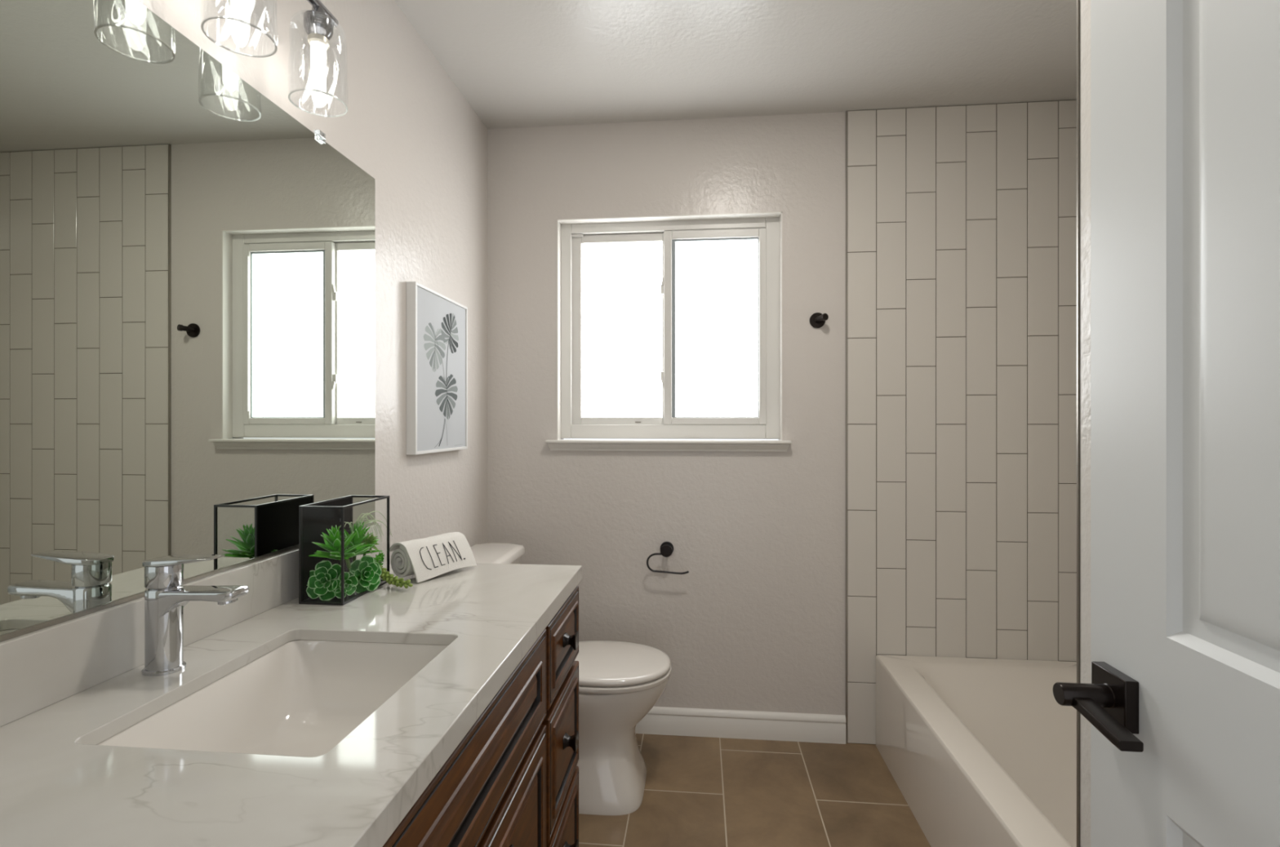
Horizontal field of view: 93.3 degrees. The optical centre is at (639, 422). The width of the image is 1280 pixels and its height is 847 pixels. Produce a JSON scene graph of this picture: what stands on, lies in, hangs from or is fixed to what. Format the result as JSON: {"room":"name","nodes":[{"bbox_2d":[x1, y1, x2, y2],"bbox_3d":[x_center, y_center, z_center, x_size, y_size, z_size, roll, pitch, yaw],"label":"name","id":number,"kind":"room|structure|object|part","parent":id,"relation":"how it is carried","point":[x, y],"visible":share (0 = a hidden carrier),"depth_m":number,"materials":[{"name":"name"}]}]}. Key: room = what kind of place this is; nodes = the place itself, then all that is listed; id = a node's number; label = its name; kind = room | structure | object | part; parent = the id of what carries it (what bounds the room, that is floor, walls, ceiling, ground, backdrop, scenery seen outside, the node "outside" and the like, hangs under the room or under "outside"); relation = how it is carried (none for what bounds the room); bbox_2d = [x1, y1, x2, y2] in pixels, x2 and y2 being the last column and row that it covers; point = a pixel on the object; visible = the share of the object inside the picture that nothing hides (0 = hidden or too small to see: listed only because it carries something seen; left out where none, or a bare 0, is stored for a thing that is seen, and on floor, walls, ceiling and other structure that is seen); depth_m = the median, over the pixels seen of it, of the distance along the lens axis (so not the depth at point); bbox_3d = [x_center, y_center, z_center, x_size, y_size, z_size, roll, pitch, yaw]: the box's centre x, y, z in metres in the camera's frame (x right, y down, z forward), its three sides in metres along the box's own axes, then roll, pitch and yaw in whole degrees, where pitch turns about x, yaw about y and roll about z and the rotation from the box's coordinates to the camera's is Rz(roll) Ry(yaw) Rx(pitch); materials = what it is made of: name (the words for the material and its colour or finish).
{"room":"bathroom","nodes":[
{"label":"bathroom","id":0,"kind":"room"},
{"bbox_2d":[137,0,487,561],"bbox_3d":[-0.791,0.019,1.284,0.100,2.440,2.642,0,0,6],"label":"wall","id":1,"kind":"structure","parent":0,"point":[406,124],"depth_m":1.74,"materials":[{"name":"grey paint"}]},
{"bbox_2d":[0,0,376,642],"bbox_3d":[-0.773,-0.194,0.872,0.015,0.928,1.465,0,0,6],"label":"mirror","id":2,"kind":"object","parent":1,"relation":"attached to","point":[188,268],"visible":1,"depth_m":0.95,"materials":[{"name":"silver mirror"}]},
{"bbox_2d":[0,523,381,727],"bbox_3d":[-0.768,0.320,0.897,0.019,0.100,1.436,0,0,6],"label":"backsplash","id":3,"kind":"structure","parent":1,"relation":"attached to","point":[42,668],"depth_m":0.86,"materials":[{"name":"stone"}]},
{"bbox_2d":[200,0,277,57],"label":"vanity light","id":4,"kind":"object","parent":1,"relation":"attached to","point":[241,7],"depth_m":1.00,"materials":[{"name":"clear glass"}]},
{"bbox_3d":[-0.665,-0.716,1.005,0.028,0.082,0.028,0,0,6],"label":"bulb","id":5,"kind":"part","parent":4,"relation":"part of","materials":[{"name":"white glass"}]},
{"bbox_2d":[288,0,347,117],"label":"vanity light","id":6,"kind":"object","parent":1,"relation":"attached to","point":[321,22],"depth_m":1.20,"materials":[{"name":"glass"}]},
{"bbox_2d":[303,5,333,39],"bbox_3d":[-0.645,-0.800,1.212,0.053,0.062,0.053,0,0,6],"label":"socket","id":7,"kind":"object","parent":6,"relation":"attached to","point":[317,21],"depth_m":1.19,"materials":[{"name":"silver metal"}]},
{"bbox_3d":[-0.645,-0.716,1.212,0.028,0.082,0.028,0,0,6],"label":"bulb","id":8,"kind":"part","parent":6,"relation":"part of","materials":[{"name":"white glass"}]},
{"bbox_2d":[406,281,467,454],"bbox_3d":[-0.657,-0.160,1.984,0.030,0.512,0.402,0,0,6],"label":"picture frame","id":9,"kind":"object","parent":1,"relation":"attached to","point":[437,324],"visible":1,"depth_m":1.92,"materials":[{"name":"white paint"}]},
{"bbox_2d":[487,111,845,716],"bbox_3d":[0.527,0.019,2.422,2.303,2.440,0.120,0,0,6],"label":"wall","id":10,"kind":"structure","parent":0,"point":[756,622],"depth_m":2.39,"materials":[{"name":"grey paint"}]},
{"bbox_2d":[646,542,688,574],"bbox_3d":[0.110,0.534,2.374,0.166,0.117,0.056,0,0,6],"label":"toilet paper holder","id":11,"kind":"object","parent":10,"relation":"attached to","point":[666,548],"visible":1,"depth_m":2.35,"materials":[{"name":"black metal"}]},
{"bbox_3d":[0.104,0.502,2.370,0.047,0.047,0.048,0,0,6],"label":"post","id":12,"kind":"part","parent":11,"relation":"part of","materials":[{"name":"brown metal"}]},
{"bbox_3d":[0.108,0.551,2.350,0.166,0.081,0.008,0,0,6],"label":"arm","id":13,"kind":"part","parent":11,"relation":"part of","materials":[{"name":"black metal"}]},
{"bbox_2d":[545,211,791,451],"bbox_3d":[0.109,-0.353,2.437,0.964,0.936,0.152,0,0,6],"label":"window","id":14,"kind":"structure","parent":10,"relation":"in","point":[668,326],"depth_m":2.45,"materials":[{"name":"white plastic"}]},
{"bbox_3d":[-0.079,-0.383,2.507,0.409,0.788,0.028,0,0,6],"label":"sash","id":15,"kind":"part","parent":14,"relation":"part of","materials":[{"name":"white plastic"}]},
{"bbox_3d":[-0.071,-0.382,2.507,0.350,0.729,0.006,0,0,6],"label":"glass pane","id":16,"kind":"part","parent":14,"relation":"part of","materials":[{"name":"white"}]},
{"bbox_3d":[0.106,0.078,2.407,0.964,0.012,0.092,0,0,6],"label":"sill","id":17,"kind":"part","parent":14,"relation":"part of","materials":[{"name":"white paint"}]},
{"bbox_3d":[0.104,0.100,2.389,0.949,0.030,0.027,0,0,6],"label":"apron moulding","id":18,"kind":"part","parent":14,"relation":"part of","materials":[{"name":"white paint"}]},
{"bbox_3d":[0.302,-0.383,2.444,0.410,0.786,0.028,0,0,6],"label":"sash","id":19,"kind":"part","parent":14,"relation":"part of","materials":[{"name":"white plastic"}]},
{"bbox_3d":[0.304,-0.380,2.449,0.352,0.728,0.006,0,0,6],"label":"glass pane","id":20,"kind":"part","parent":14,"relation":"part of","materials":[{"name":"white"}]},
{"bbox_3d":[0.480,-0.384,2.410,0.006,0.675,0.007,0,0,6],"label":"pull rail","id":21,"kind":"part","parent":14,"relation":"part of","materials":[{"name":"white plastic"}]},
{"bbox_2d":[635,706,845,744],"bbox_3d":[0.084,1.187,2.397,1.425,0.104,0.015,0,0,6],"label":"baseboard","id":22,"kind":"structure","parent":10,"relation":"attached to","point":[662,721],"depth_m":2.36,"materials":[{"name":"white paint"}]},
{"bbox_2d":[809,312,828,328],"bbox_3d":[0.687,-0.395,2.315,0.062,0.060,0.061,0,0,6],"label":"robe hook","id":23,"kind":"object","parent":10,"relation":"attached to","point":[817,320],"visible":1,"depth_m":2.34,"materials":[{"name":"black metal"}]},
{"bbox_2d":[845,111,847,743],"bbox_3d":[0.796,0.020,2.330,0.005,2.438,0.010,0,0,6],"label":"trim","id":24,"kind":"structure","parent":10,"relation":"attached to","point":[846,111],"depth_m":2.33,"materials":[{"name":"grey tile"}]},
{"bbox_2d":[847,99,1076,744],"bbox_3d":[1.232,0.019,2.286,0.871,2.439,0.004,0,0,6],"label":"wall tile","id":25,"kind":"structure","parent":10,"relation":"attached to","point":[962,220],"depth_m":2.29,"materials":[{"name":"white tile"}]},
{"bbox_2d":[394,0,1076,128],"bbox_3d":[0.404,-1.231,1.167,2.503,0.060,2.642,0,0,6],"label":"ceiling","id":26,"kind":"structure","parent":0,"point":[516,63],"depth_m":1.97,"materials":[{"name":"grey paint"}]},
{"bbox_2d":[578,733,930,846],"bbox_3d":[0.347,1.264,0.580,2.503,0.050,3.822,0,0,6],"label":"floor","id":27,"kind":"structure","parent":0,"point":[700,792],"depth_m":1.98,"materials":[{"name":"brown tile"}]},
{"bbox_2d":[382,586,578,846],"bbox_3d":[-0.485,0.815,0.870,0.583,0.849,1.422,0,0,6],"label":"vanity cabinet","id":28,"kind":"object","parent":27,"relation":"on","point":[512,780],"visible":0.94,"depth_m":1.04,"materials":[{"name":"brown wood"}]},
{"bbox_2d":[0,560,582,846],"bbox_3d":[-0.499,0.388,0.871,0.561,0.036,1.436,0,0,6],"label":"countertop","id":29,"kind":"structure","parent":28,"relation":"on","point":[59,788],"depth_m":0.69,"materials":[{"name":"stone"}]},
{"bbox_2d":[141,555,248,676],"bbox_3d":[-0.663,0.285,0.897,0.150,0.171,0.047,0,0,6],"label":"faucet","id":30,"kind":"object","parent":29,"relation":"on","point":[166,597],"visible":1,"depth_m":0.88,"materials":[{"name":"silver metal"}]},
{"bbox_3d":[-0.680,0.206,0.899,0.111,0.013,0.041,0,0,6],"label":"lever","id":31,"kind":"part","parent":30,"relation":"part of","materials":[{"name":"silver metal"}]},
{"bbox_3d":[-0.655,0.270,0.897,0.135,0.048,0.040,0,0,6],"label":"spout","id":32,"kind":"part","parent":30,"relation":"part of","materials":[{"name":"silver metal"}]},
{"bbox_2d":[97,640,448,757],"bbox_3d":[-0.486,0.456,0.874,0.354,0.130,0.430,0,0,6],"label":"sink","id":33,"kind":"object","parent":29,"relation":"in","point":[301,698],"visible":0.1,"depth_m":1.00,"materials":[{"name":"white ceramic"}]},
{"bbox_2d":[298,495,389,605],"bbox_3d":[-0.637,0.270,1.313,0.094,0.199,0.184,0,0,6],"label":"planter","id":34,"kind":"object","parent":29,"relation":"on","point":[314,519],"visible":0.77,"depth_m":1.26,"materials":[{"name":"black metal"}]},
{"bbox_2d":[306,560,345,600],"bbox_3d":[-0.650,0.329,1.253,0.073,0.079,0.060,0,0,-41],"label":"rosette succulent","id":35,"kind":"object","parent":34,"relation":"in","point":[321,580],"visible":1,"depth_m":1.24,"materials":[{"name":"green plant"}]},
{"bbox_3d":[-0.681,0.270,1.318,0.002,0.195,0.176,0,0,6],"label":"panel","id":36,"kind":"part","parent":34,"relation":"part of","materials":[{"name":"black"}]},
{"bbox_2d":[308,525,369,565],"bbox_3d":[-0.641,0.291,1.274,0.116,0.152,0.106,0,0,6],"label":"spiky succulent","id":37,"kind":"object","parent":34,"relation":"in","point":[333,542],"visible":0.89,"depth_m":1.26,"materials":[{"name":"green plant"}]},
{"bbox_3d":[-0.637,0.368,1.313,0.086,0.002,0.176,0,0,6],"label":"plate","id":38,"kind":"part","parent":34,"relation":"part of","materials":[{"name":"black metal"}]},
{"bbox_2d":[332,572,358,598],"bbox_3d":[-0.615,0.340,1.263,0.040,0.056,0.055,0,0,6],"label":"rosette succulent","id":39,"kind":"object","parent":34,"relation":"in","point":[351,582],"visible":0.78,"depth_m":1.26,"materials":[{"name":"green plant"}]},
{"bbox_2d":[329,538,379,573],"bbox_3d":[-0.613,0.315,1.295,0.070,0.105,0.125,0,0,6],"label":"succulent","id":40,"kind":"object","parent":34,"relation":"in","point":[350,554],"visible":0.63,"depth_m":1.29,"materials":[{"name":"green plant"}]},
{"bbox_3d":[-0.624,0.326,1.296,0.010,0.082,0.035,0,0,-9],"label":"stem","id":41,"kind":"part","parent":40,"relation":"part of","materials":[{"name":"green plant"}]},
{"bbox_2d":[344,520,382,561],"bbox_3d":[-0.627,0.292,1.329,0.105,0.150,0.114,0,0,6],"label":"spiky succulent","id":42,"kind":"object","parent":34,"relation":"in","point":[358,538],"visible":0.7,"depth_m":1.32,"materials":[{"name":"green plant"}]},
{"bbox_2d":[348,555,382,593],"bbox_3d":[-0.600,0.331,1.315,0.054,0.078,0.069,0,0,6],"label":"rosette succulent","id":43,"kind":"object","parent":34,"relation":"in","point":[367,572],"visible":0.96,"depth_m":1.31,"materials":[{"name":"green plant"}]},
{"bbox_2d":[339,511,392,542],"bbox_3d":[-0.611,0.285,1.366,0.038,0.164,0.155,0,0,15],"label":"air plant","id":44,"kind":"object","parent":34,"relation":"in","point":[368,522],"visible":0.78,"depth_m":1.36,"materials":[{"name":"green plant"}]},
{"bbox_2d":[358,532,379,555],"bbox_3d":[-0.603,0.306,1.342,0.046,0.122,0.047,0,0,-26],"label":"succulent","id":45,"kind":"object","parent":34,"relation":"in","point":[370,539],"visible":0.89,"depth_m":1.34,"materials":[{"name":"green plant"}]},
{"bbox_2d":[373,552,384,567],"bbox_3d":[-0.596,0.332,1.372,0.034,0.070,0.035,0,0,43],"label":"sprig","id":46,"kind":"object","parent":34,"relation":"in","point":[379,559],"visible":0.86,"depth_m":1.37,"materials":[{"name":"green plant"}]},
{"bbox_2d":[380,565,413,588],"bbox_3d":[-0.556,0.345,1.345,0.124,0.044,0.024,0,0,25],"label":"succulent","id":47,"kind":"object","parent":34,"relation":"in","point":[384,575],"visible":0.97,"depth_m":1.33,"materials":[{"name":"green plant"}]},
{"bbox_2d":[389,532,476,582],"bbox_3d":[-0.506,0.326,1.483,0.109,0.086,0.176,0,0,32],"label":"hand towel","id":48,"kind":"object","parent":29,"relation":"on","point":[429,557],"visible":1,"depth_m":1.44,"materials":[{"name":"white fabric"}]},
{"bbox_3d":[-0.213,0.866,1.036,0.023,0.509,0.370,0,0,6],"label":"cabinet door","id":49,"kind":"part","parent":28,"relation":"part of","materials":[{"name":"brown wood"}]},
{"bbox_3d":[-0.178,0.740,1.396,0.023,0.254,0.310,0,0,6],"label":"drawer","id":50,"kind":"part","parent":28,"relation":"part of","materials":[{"name":"brown wood"}]},
{"bbox_3d":[-0.178,0.506,1.396,0.023,0.172,0.310,0,0,6],"label":"drawer","id":51,"kind":"part","parent":28,"relation":"part of","materials":[{"name":"brown wood"}]},
{"bbox_3d":[-0.178,1.002,1.396,0.023,0.238,0.310,0,0,6],"label":"drawer","id":52,"kind":"part","parent":28,"relation":"part of","materials":[{"name":"brown wood"}]},
{"bbox_3d":[-0.157,0.727,1.374,0.030,0.036,0.038,0,0,6],"label":"knob","id":53,"kind":"part","parent":28,"relation":"part of","materials":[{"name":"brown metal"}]},
{"bbox_3d":[-0.157,0.497,1.374,0.030,0.036,0.038,0,0,6],"label":"knob","id":54,"kind":"part","parent":28,"relation":"part of","materials":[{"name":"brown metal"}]},
{"bbox_3d":[-0.157,0.977,1.374,0.030,0.036,0.038,0,0,6],"label":"knob","id":55,"kind":"part","parent":28,"relation":"part of","materials":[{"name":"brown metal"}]},
{"bbox_2d":[470,542,671,816],"bbox_3d":[-0.270,0.851,2.081,0.755,0.776,0.428,0,0,6],"label":"toilet","id":56,"kind":"object","parent":27,"relation":"on","point":[620,682],"visible":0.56,"depth_m":1.94,"materials":[{"name":"white ceramic"}]},
{"bbox_3d":[-0.547,0.479,2.108,0.197,0.033,0.428,0,0,6],"label":"tank lid","id":57,"kind":"part","parent":56,"relation":"part of","materials":[{"name":"white ceramic"}]},
{"bbox_3d":[-0.553,0.675,2.109,0.177,0.356,0.410,0,0,6],"label":"tank","id":58,"kind":"part","parent":56,"relation":"part of","materials":[{"name":"white ceramic"}]},
{"bbox_3d":[-0.128,0.818,2.067,0.466,0.025,0.356,0,0,6],"label":"lid","id":59,"kind":"part","parent":56,"relation":"part of","materials":[{"name":"white ceramic"}]},
{"bbox_3d":[-0.176,1.047,2.072,0.555,0.384,0.356,0,0,6],"label":"bowl","id":60,"kind":"part","parent":56,"relation":"part of","materials":[{"name":"white ceramic"}]},
{"bbox_3d":[-0.127,0.843,2.067,0.468,0.019,0.360,0,0,6],"label":"seat","id":61,"kind":"part","parent":56,"relation":"part of","materials":[{"name":"white ceramic"}]},
{"bbox_2d":[875,654,1076,846],"bbox_3d":[1.206,1.065,1.533,0.757,0.348,1.496,0,0,6],"label":"bathtub","id":62,"kind":"object","parent":27,"relation":"on","point":[981,753],"visible":0.53,"depth_m":1.96,"materials":[{"name":"white ceramic"}]},
{"bbox_2d":[1080,0,1090,846],"bbox_3d":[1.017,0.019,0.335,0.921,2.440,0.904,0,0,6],"label":"door edge","id":63,"kind":"structure","parent":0,"point":[1085,5],"depth_m":0.81,"materials":[{"name":"white paint"}]},
{"bbox_2d":[1076,0,1079,846],"bbox_3d":[0.605,0.020,0.830,0.008,2.438,0.003,0,0,6],"label":"trim","id":64,"kind":"structure","parent":63,"relation":"attached to","point":[1077,1],"depth_m":0.83,"materials":[{"name":"grey paint"}]},
{"bbox_2d":[1053,0,1279,846],"bbox_3d":[0.503,0.215,0.348,0.101,2.023,0.811,0,0,6],"label":"door","id":65,"kind":"structure","parent":63,"relation":"in","point":[1180,704],"depth_m":0.62,"materials":[{"name":"white paint"}]},
{"bbox_3d":[0.501,0.324,0.658,0.022,0.019,0.097,0,0,6],"label":"lever","id":66,"kind":"part","parent":65,"relation":"part of","materials":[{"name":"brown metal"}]}
]}

